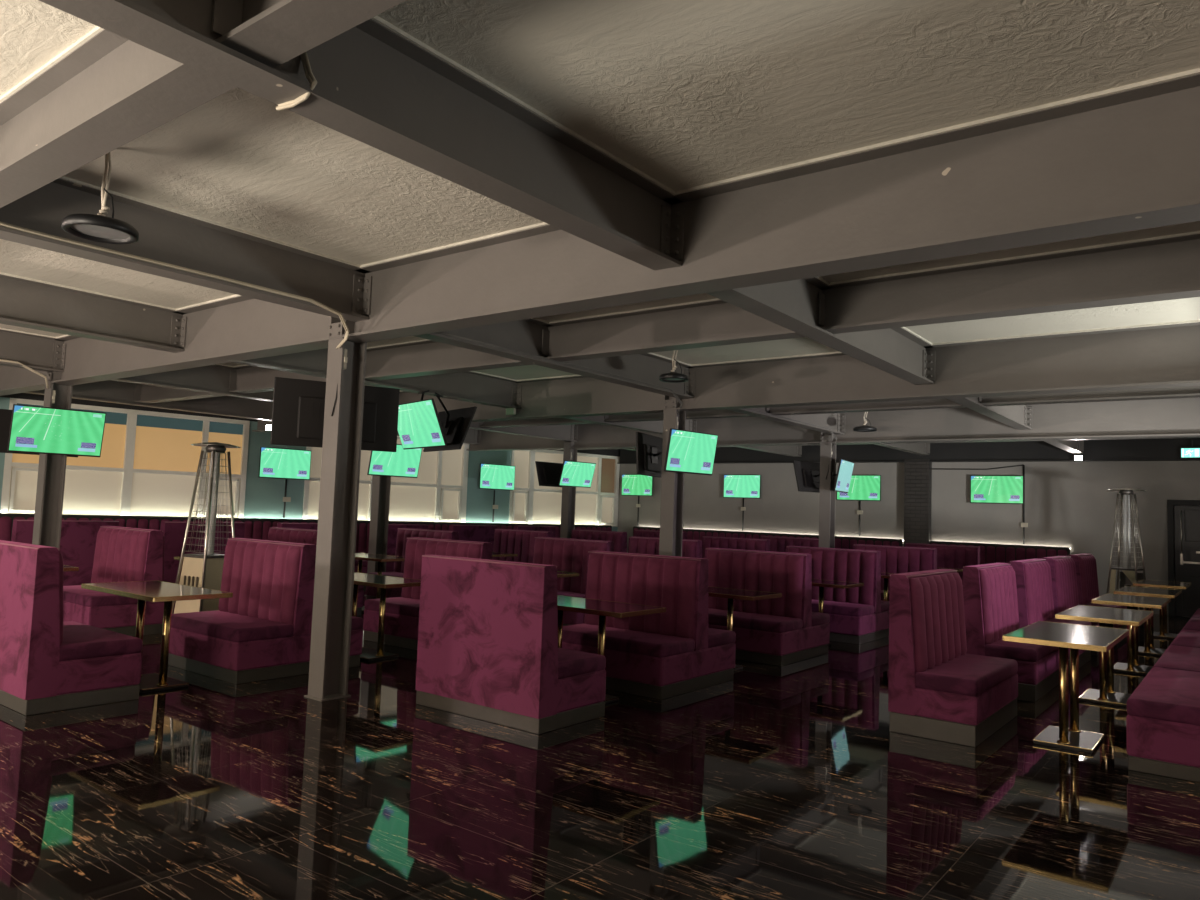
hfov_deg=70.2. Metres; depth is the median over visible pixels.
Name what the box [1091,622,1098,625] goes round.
seat cushion
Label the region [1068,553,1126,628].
bench
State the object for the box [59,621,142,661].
seat cushion
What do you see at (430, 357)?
beam
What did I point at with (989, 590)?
bench
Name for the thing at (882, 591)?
seat cushion
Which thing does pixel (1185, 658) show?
bench
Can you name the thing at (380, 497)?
column
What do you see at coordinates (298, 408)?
television
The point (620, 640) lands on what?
seat cushion
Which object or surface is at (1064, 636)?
table
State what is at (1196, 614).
bench
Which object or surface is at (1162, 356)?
beam
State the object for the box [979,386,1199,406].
beam
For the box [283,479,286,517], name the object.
cable
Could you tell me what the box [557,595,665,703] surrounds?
table
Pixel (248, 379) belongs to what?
beam
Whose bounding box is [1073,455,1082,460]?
lamp
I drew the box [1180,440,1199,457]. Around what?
exit sign
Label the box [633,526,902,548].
bench
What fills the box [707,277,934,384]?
beam
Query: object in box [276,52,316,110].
cable
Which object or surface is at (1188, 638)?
bench
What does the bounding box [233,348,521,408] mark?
beam
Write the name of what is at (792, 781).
floor
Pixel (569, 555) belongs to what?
bench
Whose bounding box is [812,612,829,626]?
seat cushion
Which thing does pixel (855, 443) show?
beam
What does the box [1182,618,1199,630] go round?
bench
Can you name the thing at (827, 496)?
column
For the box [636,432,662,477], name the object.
television
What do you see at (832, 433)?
cable
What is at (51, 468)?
column
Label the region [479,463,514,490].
television
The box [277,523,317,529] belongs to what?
bench
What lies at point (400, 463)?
television
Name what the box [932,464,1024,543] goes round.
cable
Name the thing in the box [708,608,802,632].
seat cushion
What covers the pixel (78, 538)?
bench
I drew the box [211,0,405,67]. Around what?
beam
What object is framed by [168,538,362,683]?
bench
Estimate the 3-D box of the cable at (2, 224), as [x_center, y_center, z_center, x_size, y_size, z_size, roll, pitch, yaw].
[-3.510,-1.174,5.084,0.275,0.304,4.788,-1,-5,37]
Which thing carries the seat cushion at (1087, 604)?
on the bench at (1085, 563)
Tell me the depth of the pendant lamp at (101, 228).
4.72 m
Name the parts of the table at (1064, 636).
leg, trim, plate, leg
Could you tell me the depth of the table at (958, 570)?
14.84 m
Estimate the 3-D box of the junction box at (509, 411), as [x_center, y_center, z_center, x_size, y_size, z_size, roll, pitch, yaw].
[-1.340,-0.580,12.828,0.160,0.100,0.060,-1,-5,37]
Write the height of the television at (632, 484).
0.600 m
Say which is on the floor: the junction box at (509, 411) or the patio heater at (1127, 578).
the patio heater at (1127, 578)
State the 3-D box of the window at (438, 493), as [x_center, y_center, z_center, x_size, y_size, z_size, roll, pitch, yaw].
[-4.777,0.654,19.491,4.100,2.000,0.140,6,-6,-43]
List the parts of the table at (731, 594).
leg, plate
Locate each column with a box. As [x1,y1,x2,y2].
[32,340,72,548]
[304,317,366,701]
[364,475,390,595]
[560,424,576,538]
[659,395,685,556]
[819,432,835,547]
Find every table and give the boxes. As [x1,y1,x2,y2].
[63,565,78,570]
[81,580,232,692]
[352,572,420,660]
[355,553,404,611]
[492,552,517,556]
[557,571,578,577]
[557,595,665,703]
[708,586,781,669]
[812,579,863,645]
[881,573,892,600]
[937,568,962,571]
[1002,621,1128,752]
[1055,605,1153,706]
[1091,593,1170,674]
[1114,586,1181,655]
[1133,580,1190,638]
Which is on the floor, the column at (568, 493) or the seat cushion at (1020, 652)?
the column at (568, 493)
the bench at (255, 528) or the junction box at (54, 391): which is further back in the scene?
the bench at (255, 528)
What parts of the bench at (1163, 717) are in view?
seat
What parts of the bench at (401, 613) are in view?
seat, fluted panel, backrest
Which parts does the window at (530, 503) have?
pane, pane, brown pane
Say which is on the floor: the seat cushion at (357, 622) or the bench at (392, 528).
the bench at (392, 528)
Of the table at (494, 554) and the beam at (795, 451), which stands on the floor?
the table at (494, 554)
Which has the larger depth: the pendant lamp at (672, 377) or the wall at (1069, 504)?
the wall at (1069, 504)
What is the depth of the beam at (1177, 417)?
14.14 m
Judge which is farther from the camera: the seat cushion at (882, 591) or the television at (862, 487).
the television at (862, 487)
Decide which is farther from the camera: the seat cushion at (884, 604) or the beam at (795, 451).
the beam at (795, 451)
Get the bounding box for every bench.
[0,513,611,553]
[0,540,142,715]
[11,520,118,585]
[63,526,175,635]
[160,521,244,583]
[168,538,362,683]
[267,527,363,615]
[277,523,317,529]
[354,524,428,573]
[363,537,491,649]
[366,528,458,598]
[415,555,605,733]
[448,525,496,551]
[492,529,552,562]
[513,526,555,537]
[533,537,613,625]
[562,551,735,699]
[571,529,626,552]
[628,536,701,557]
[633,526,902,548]
[635,530,686,538]
[702,536,769,557]
[705,548,829,665]
[761,536,818,551]
[786,546,888,643]
[853,544,936,600]
[888,569,1017,746]
[905,543,979,585]
[929,541,1069,564]
[963,563,1058,701]
[1010,559,1090,673]
[1042,556,1098,654]
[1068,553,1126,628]
[1126,667,1199,782]
[1152,645,1199,671]
[1169,629,1199,647]
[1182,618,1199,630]
[1191,608,1199,617]
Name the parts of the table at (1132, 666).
leg, plate, leg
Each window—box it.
[0,398,249,517]
[302,436,468,521]
[509,450,619,526]
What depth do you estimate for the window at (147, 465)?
15.98 m
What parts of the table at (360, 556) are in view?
leg, leg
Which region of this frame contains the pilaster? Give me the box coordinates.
[904,459,931,546]
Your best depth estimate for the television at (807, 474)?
15.31 m
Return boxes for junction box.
[52,390,55,403]
[343,349,347,369]
[506,408,515,414]
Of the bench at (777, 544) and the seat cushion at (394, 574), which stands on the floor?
the bench at (777, 544)
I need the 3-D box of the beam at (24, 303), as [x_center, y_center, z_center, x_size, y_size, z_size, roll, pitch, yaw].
[-5.953,-1.436,6.932,0.220,0.420,5.120,-1,-5,37]
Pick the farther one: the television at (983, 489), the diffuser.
the television at (983, 489)
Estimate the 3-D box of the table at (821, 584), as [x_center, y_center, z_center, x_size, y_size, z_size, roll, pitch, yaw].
[2.602,2.070,10.903,1.322,0.806,0.652,-1,-5,37]
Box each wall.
[0,397,619,530]
[617,461,1199,616]
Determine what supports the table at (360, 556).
on the floor
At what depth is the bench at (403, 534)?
13.75 m
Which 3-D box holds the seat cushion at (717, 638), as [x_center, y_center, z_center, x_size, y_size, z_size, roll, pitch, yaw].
[0.651,1.829,8.561,1.320,0.125,0.560,-1,-5,37]
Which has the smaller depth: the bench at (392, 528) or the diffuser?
the diffuser
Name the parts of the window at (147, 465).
pane, pane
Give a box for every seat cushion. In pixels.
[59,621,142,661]
[63,585,137,606]
[171,610,293,641]
[351,616,362,629]
[355,559,366,566]
[365,597,419,617]
[368,572,402,577]
[557,590,584,597]
[558,648,605,678]
[562,623,694,657]
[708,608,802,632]
[708,628,735,647]
[812,599,874,616]
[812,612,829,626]
[881,590,889,600]
[881,601,888,611]
[915,654,1017,695]
[985,640,1058,661]
[1047,618,1090,625]
[1083,603,1126,608]
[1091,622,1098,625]
[1127,667,1199,725]
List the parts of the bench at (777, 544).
backrest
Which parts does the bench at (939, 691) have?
backrest, fluted panel, seat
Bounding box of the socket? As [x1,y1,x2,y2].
[283,497,290,501]
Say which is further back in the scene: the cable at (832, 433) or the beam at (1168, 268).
the cable at (832, 433)
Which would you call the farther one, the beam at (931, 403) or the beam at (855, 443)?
the beam at (855, 443)
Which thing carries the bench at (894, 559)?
on the floor
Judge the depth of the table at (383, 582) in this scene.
8.80 m
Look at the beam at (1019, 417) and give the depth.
12.28 m
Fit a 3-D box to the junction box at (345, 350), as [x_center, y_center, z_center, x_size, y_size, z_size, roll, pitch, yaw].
[-2.135,-0.756,7.087,0.090,0.170,0.050,-1,-5,37]
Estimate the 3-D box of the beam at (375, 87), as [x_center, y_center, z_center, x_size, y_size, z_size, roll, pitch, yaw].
[-1.129,-1.526,3.232,0.220,0.420,5.120,-1,-5,37]
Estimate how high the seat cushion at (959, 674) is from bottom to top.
0.125 m
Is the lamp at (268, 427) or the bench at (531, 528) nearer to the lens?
the lamp at (268, 427)
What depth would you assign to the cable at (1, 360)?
10.44 m
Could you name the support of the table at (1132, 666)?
on the floor
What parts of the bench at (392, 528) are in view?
seat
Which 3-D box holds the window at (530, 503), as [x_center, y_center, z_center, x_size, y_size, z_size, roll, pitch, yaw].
[-0.907,1.048,23.091,3.840,2.000,0.140,6,-6,-43]
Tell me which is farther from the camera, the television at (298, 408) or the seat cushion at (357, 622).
the seat cushion at (357, 622)
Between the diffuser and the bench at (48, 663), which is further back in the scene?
the bench at (48, 663)
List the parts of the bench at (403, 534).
seat, fluted panel, backrest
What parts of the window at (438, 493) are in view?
pane, pane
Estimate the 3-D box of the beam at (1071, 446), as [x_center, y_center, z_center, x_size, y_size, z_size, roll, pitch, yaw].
[8.183,-0.330,15.345,0.220,0.420,4.970,-1,-5,37]
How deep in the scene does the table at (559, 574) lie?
10.61 m
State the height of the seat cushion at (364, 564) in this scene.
0.125 m
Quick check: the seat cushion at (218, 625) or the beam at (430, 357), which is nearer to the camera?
the seat cushion at (218, 625)
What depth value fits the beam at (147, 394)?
13.99 m
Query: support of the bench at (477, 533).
on the floor
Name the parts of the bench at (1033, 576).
backrest, fluted panel, seat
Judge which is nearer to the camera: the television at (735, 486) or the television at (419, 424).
the television at (419, 424)
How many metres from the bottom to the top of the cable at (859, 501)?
0.840 m
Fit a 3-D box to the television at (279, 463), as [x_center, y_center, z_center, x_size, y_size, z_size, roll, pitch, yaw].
[-6.547,0.288,17.709,1.070,0.625,0.119,6,-6,-43]
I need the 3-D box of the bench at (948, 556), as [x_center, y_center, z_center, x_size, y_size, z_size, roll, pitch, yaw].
[6.457,2.387,16.119,1.320,1.190,1.330,-1,-5,37]
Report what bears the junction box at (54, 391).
attached to the column at (51, 468)
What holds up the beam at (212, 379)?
attached to the ceiling
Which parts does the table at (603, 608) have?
leg, leg, plate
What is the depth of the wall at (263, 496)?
17.84 m
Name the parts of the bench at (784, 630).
fluted panel, backrest, seat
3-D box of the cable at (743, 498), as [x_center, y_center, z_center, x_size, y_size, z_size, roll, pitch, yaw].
[3.675,1.651,21.910,0.035,0.840,0.035,-1,-5,37]
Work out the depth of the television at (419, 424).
11.17 m
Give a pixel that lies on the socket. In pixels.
(285, 499)
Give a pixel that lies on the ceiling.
(685, 93)
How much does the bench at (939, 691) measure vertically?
1.190 m
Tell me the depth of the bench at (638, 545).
13.82 m
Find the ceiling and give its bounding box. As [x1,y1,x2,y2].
[0,0,1199,386]
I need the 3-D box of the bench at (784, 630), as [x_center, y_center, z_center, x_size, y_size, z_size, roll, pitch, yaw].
[1.845,1.794,10.120,1.320,1.190,1.330,-1,-5,37]
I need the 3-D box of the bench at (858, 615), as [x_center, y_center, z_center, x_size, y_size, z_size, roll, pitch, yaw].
[3.237,1.973,11.930,1.320,1.190,1.330,-1,-5,37]
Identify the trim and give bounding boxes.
[0,16,1199,380]
[0,393,619,456]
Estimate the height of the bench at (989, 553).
1.200 m
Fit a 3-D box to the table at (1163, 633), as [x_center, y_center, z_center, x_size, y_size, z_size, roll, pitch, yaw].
[8.594,2.435,13.016,0.652,0.806,1.322,-1,-5,37]
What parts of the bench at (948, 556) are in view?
backrest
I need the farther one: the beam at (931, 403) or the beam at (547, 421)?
the beam at (547, 421)
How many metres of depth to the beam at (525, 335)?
9.15 m
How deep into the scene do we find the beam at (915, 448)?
18.37 m
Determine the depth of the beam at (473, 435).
20.63 m
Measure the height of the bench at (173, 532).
1.190 m
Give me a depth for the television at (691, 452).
10.88 m
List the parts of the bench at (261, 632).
fluted panel, seat, backrest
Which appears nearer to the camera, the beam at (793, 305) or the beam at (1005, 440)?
the beam at (793, 305)
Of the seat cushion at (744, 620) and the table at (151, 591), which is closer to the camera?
the table at (151, 591)
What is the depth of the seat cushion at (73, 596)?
9.52 m
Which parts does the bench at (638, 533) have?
fluted panel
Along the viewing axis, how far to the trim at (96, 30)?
5.05 m
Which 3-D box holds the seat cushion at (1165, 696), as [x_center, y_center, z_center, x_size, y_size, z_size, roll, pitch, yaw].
[4.322,1.795,6.242,0.630,0.125,1.760,-1,-5,37]
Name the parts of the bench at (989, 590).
backrest, fluted panel, seat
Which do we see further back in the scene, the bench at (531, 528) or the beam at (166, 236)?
the bench at (531, 528)
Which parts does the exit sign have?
sign panel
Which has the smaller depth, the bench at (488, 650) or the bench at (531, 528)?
the bench at (488, 650)
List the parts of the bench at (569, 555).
fluted panel, seat, backrest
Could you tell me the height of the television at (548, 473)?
0.547 m
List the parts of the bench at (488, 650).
backrest, seat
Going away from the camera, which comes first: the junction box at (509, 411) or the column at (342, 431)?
the column at (342, 431)
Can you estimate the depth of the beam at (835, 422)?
14.27 m
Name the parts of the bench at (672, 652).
fluted panel, backrest, seat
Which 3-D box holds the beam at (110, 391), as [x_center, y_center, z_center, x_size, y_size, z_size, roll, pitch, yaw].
[-7.654,-0.945,14.694,0.220,0.420,5.120,-1,-5,37]
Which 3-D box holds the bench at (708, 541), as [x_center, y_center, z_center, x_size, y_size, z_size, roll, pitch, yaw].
[2.485,2.215,15.710,1.320,1.190,1.330,-1,-5,37]
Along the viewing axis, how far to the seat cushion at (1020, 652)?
8.00 m
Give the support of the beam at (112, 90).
attached to the ceiling
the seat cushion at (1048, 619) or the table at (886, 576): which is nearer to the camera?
the seat cushion at (1048, 619)
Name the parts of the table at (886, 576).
leg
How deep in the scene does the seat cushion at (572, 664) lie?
6.52 m
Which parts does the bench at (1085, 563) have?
backrest, fluted panel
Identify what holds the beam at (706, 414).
attached to the ceiling
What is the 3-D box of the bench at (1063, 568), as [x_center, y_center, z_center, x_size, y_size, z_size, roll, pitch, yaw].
[6.483,2.064,11.576,0.641,1.190,1.360,-1,-5,37]
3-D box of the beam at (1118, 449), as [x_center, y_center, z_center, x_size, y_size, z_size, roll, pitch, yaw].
[7.612,-0.022,18.911,17.734,0.570,0.240,-1,-5,37]
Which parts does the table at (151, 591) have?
leg, leg, plate, trim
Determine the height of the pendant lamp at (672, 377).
0.455 m
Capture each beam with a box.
[0,29,235,207]
[0,74,1199,395]
[0,178,371,321]
[0,274,186,352]
[0,329,65,371]
[24,380,272,420]
[39,0,684,269]
[113,365,273,401]
[134,384,224,403]
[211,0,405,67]
[229,365,325,393]
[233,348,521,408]
[252,322,1199,431]
[365,340,533,380]
[397,429,480,443]
[414,319,695,398]
[466,397,1199,450]
[469,422,577,441]
[479,418,591,427]
[541,300,804,361]
[554,448,618,449]
[565,416,696,434]
[604,410,754,422]
[617,438,1199,463]
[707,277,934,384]
[726,408,844,434]
[733,446,801,456]
[749,443,869,446]
[766,399,964,415]
[818,234,1199,333]
[870,443,929,454]
[886,440,1041,443]
[949,397,1032,429]
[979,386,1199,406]
[1042,439,1083,453]
[1056,437,1199,440]
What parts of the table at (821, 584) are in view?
leg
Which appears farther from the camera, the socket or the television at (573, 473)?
the television at (573, 473)
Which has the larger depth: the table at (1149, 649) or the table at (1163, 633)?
the table at (1163, 633)
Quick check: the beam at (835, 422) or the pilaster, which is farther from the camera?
the pilaster
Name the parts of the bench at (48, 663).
backrest, fluted panel, seat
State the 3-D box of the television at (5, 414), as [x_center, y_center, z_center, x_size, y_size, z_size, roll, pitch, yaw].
[-7.191,-0.220,10.995,0.557,0.560,0.970,-2,-5,41]
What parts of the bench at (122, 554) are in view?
seat, fluted panel, backrest, fluted panel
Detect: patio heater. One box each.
[172,442,240,613]
[1106,488,1146,623]
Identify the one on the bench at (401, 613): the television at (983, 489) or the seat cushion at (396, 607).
the seat cushion at (396, 607)
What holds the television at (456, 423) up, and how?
hanging from the beam at (467, 386)
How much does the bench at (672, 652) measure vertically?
1.190 m
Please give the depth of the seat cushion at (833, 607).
11.26 m
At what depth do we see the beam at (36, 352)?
10.52 m
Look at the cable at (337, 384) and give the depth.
7.04 m
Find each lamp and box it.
[61,152,138,243]
[266,425,270,430]
[659,350,687,382]
[853,412,876,431]
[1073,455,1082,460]
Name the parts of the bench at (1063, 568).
backrest, fluted panel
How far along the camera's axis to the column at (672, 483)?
11.15 m
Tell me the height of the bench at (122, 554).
1.190 m
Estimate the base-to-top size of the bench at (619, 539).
1.190 m
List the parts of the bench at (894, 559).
backrest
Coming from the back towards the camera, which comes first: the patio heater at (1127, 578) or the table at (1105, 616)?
the patio heater at (1127, 578)
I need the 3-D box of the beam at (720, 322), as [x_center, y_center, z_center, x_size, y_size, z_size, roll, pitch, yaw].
[0.642,-1.142,8.014,3.000,0.380,0.210,-1,-5,37]
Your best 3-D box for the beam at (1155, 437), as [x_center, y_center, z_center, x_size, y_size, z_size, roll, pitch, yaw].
[9.280,-0.387,14.280,3.020,0.380,0.210,-1,-5,37]
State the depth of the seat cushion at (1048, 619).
10.28 m
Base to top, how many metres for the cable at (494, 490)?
0.800 m
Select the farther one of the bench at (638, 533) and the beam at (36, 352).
the bench at (638, 533)
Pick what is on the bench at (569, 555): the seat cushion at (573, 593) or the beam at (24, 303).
the seat cushion at (573, 593)
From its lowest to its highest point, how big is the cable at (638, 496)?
0.840 m
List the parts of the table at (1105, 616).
leg, trim, plate, leg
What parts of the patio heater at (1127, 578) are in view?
panel, loose panel, panel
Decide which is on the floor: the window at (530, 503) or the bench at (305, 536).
the bench at (305, 536)
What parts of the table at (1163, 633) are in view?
leg, leg, plate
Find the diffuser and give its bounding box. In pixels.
[70,224,129,238]
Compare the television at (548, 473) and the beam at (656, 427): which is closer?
the beam at (656, 427)
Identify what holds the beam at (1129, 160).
attached to the ceiling
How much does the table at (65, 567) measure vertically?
0.806 m
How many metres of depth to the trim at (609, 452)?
16.00 m
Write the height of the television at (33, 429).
0.555 m
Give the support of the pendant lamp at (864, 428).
hanging from the ceiling
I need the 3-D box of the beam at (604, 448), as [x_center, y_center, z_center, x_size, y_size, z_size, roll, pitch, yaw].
[-0.254,-0.208,21.591,2.713,0.380,0.210,-1,-5,37]
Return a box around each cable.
[0,222,348,348]
[0,359,48,388]
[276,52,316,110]
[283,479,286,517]
[331,384,337,415]
[435,332,682,414]
[492,490,494,521]
[637,496,638,525]
[742,498,743,530]
[747,408,836,446]
[859,501,860,535]
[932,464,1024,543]
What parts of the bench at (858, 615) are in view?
fluted panel, backrest, seat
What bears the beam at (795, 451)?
attached to the ceiling
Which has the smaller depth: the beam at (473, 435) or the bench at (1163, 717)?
the bench at (1163, 717)
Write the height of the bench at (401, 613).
1.190 m
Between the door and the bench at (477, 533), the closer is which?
the door
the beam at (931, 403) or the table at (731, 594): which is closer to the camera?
the table at (731, 594)
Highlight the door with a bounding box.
[1167,500,1199,616]
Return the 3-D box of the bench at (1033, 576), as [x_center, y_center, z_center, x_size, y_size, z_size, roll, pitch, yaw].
[5.359,1.920,10.114,0.641,1.190,1.360,-1,-5,37]
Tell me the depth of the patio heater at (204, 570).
9.88 m
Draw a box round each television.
[0,409,77,456]
[7,404,105,456]
[259,447,310,479]
[270,377,399,451]
[367,444,421,477]
[398,390,447,449]
[423,392,476,451]
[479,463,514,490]
[535,461,562,486]
[558,460,595,487]
[621,474,652,495]
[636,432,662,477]
[664,428,717,474]
[723,475,760,498]
[793,461,819,492]
[831,459,853,492]
[837,475,880,500]
[970,475,1023,503]
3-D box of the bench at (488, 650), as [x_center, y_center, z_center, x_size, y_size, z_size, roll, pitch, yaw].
[-0.701,1.467,6.808,1.320,1.190,0.801,-1,-5,37]
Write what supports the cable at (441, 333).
attached to the beam at (525, 335)
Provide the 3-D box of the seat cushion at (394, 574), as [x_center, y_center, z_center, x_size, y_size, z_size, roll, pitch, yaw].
[-3.079,2.051,13.570,1.320,0.125,0.560,-1,-5,37]
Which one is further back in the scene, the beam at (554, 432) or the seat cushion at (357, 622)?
the beam at (554, 432)
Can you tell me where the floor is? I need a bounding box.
[0,586,1199,899]
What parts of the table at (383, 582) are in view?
leg, plate, trim, leg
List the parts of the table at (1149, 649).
leg, plate, leg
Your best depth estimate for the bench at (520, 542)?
15.63 m
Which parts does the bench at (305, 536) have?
fluted panel, backrest, seat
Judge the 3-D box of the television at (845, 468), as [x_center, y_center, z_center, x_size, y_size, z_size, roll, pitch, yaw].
[4.223,0.467,15.108,0.328,0.558,0.970,0,-5,29]

